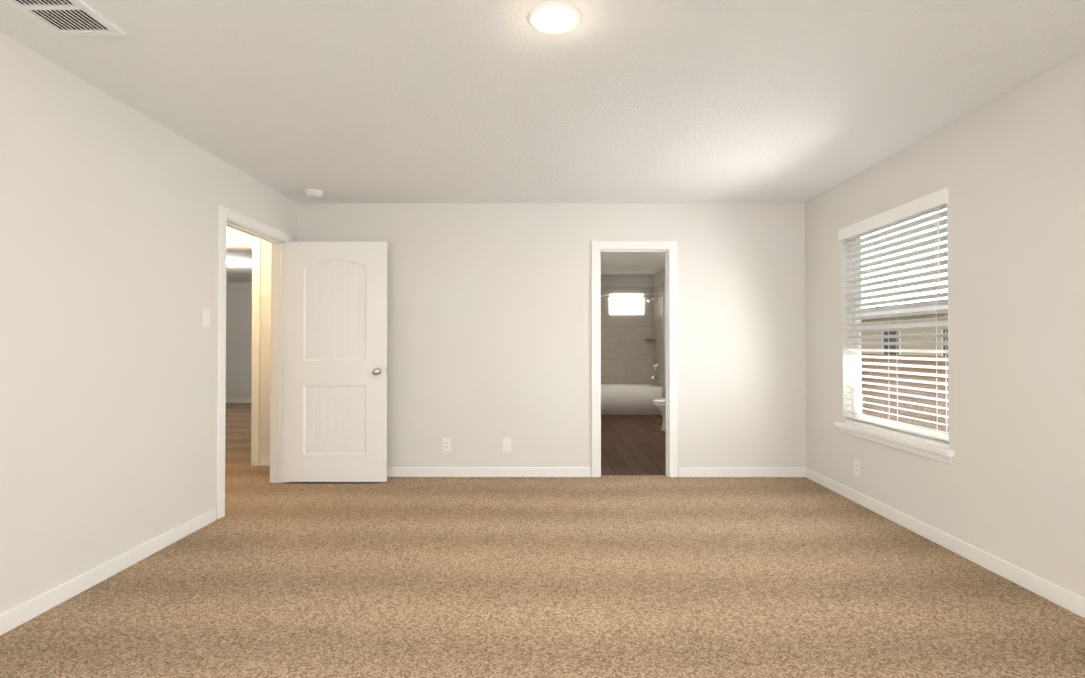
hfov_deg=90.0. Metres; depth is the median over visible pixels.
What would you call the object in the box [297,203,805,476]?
wall
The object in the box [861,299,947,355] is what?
neighbouring house
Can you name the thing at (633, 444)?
floor
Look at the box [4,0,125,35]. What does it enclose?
ceiling vent
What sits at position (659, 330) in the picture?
wall tile
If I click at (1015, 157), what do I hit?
wall
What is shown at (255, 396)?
door frame
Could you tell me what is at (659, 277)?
wall
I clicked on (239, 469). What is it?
extension
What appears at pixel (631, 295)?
curtain rod
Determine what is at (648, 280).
wall
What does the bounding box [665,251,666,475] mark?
door frame
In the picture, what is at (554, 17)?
recessed light
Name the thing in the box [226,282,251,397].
wall
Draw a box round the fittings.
[647,298,657,378]
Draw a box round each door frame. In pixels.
[216,205,287,518]
[226,239,260,465]
[591,241,677,476]
[665,251,666,475]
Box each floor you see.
[0,475,1084,677]
[225,403,250,463]
[601,415,665,474]
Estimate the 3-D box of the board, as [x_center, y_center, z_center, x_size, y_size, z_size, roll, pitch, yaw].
[2.353,0.657,3.670,0.120,0.034,1.190,0,-1,0]
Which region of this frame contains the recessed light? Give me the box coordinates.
[528,0,581,34]
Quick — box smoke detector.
[305,189,322,197]
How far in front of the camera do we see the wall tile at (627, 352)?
9.82 m
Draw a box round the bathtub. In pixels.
[601,384,662,414]
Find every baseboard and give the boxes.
[0,508,215,635]
[226,398,250,402]
[260,457,269,465]
[387,467,590,476]
[678,467,805,476]
[805,468,1084,617]
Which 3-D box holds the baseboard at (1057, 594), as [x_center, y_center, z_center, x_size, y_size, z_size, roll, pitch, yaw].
[2.326,1.147,1.500,0.013,0.085,6.630,0,-1,0]
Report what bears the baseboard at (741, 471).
attached to the wall at (488, 327)
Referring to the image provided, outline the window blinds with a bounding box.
[838,188,948,448]
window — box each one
[609,294,642,313]
[851,208,948,441]
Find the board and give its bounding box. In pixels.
[835,421,954,456]
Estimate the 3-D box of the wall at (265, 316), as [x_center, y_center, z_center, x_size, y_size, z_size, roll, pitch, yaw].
[-3.008,0.010,5.340,1.400,2.440,0.120,0,-1,0]
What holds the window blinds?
attached to the window at (930, 433)
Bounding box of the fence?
[862,354,948,431]
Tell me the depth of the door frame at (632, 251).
4.88 m
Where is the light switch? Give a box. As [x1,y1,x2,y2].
[202,309,209,326]
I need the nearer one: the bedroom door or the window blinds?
the window blinds
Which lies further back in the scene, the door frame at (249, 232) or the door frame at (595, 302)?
the door frame at (595, 302)
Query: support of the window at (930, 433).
in the wall at (1015, 157)
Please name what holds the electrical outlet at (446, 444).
attached to the wall at (488, 327)
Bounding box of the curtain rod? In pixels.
[601,295,661,296]
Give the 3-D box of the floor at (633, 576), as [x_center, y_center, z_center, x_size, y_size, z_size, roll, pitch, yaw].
[-0.797,1.240,1.476,6.500,0.100,6.810,0,-1,0]
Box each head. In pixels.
[227,219,284,242]
[600,249,667,250]
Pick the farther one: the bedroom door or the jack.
the jack
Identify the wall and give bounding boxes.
[0,32,297,613]
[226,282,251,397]
[227,227,270,465]
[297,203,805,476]
[601,275,653,313]
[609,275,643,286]
[654,268,664,397]
[805,51,1084,597]
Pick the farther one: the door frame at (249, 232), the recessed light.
the door frame at (249, 232)
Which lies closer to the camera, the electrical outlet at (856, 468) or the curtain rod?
the electrical outlet at (856, 468)
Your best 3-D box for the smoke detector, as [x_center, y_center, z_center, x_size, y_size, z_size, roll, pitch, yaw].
[-1.890,-1.197,4.490,0.140,0.044,0.140,0,-1,0]
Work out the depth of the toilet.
7.33 m
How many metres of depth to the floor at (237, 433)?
7.17 m
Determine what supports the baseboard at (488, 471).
attached to the wall at (488, 327)
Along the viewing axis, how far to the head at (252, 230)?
4.16 m
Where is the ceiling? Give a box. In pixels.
[0,0,1084,281]
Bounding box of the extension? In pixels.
[225,464,269,474]
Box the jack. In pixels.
[503,438,510,450]
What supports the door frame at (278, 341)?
attached to the wall at (109, 204)
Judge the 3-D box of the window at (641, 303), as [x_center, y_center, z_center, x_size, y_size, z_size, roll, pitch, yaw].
[1.523,-0.630,9.921,0.620,0.365,0.070,0,-1,0]
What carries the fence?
on the ground
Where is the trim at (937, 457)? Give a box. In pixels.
[839,427,951,463]
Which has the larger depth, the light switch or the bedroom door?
the bedroom door
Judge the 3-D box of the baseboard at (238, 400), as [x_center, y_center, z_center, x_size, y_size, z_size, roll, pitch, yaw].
[-4.949,1.247,10.996,4.610,0.085,0.012,0,-1,0]
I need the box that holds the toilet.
[653,398,664,430]
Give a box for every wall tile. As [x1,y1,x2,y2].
[601,287,653,383]
[654,282,663,387]
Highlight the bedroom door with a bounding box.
[283,242,386,481]
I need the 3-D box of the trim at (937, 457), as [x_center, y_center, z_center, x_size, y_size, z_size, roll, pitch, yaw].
[2.330,0.697,3.670,0.016,0.046,1.160,0,-1,0]
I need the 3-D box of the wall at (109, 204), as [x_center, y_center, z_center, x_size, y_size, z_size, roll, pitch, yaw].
[-2.257,-0.028,1.743,0.120,2.440,7.310,0,-1,0]
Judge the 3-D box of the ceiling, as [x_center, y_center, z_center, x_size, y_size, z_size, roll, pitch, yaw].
[-2.465,-1.277,4.662,9.850,0.120,13.120,0,-1,0]
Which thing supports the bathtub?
on the floor at (633, 444)
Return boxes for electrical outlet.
[443,438,450,450]
[854,460,859,476]
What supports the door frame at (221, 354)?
attached to the wall at (109, 204)

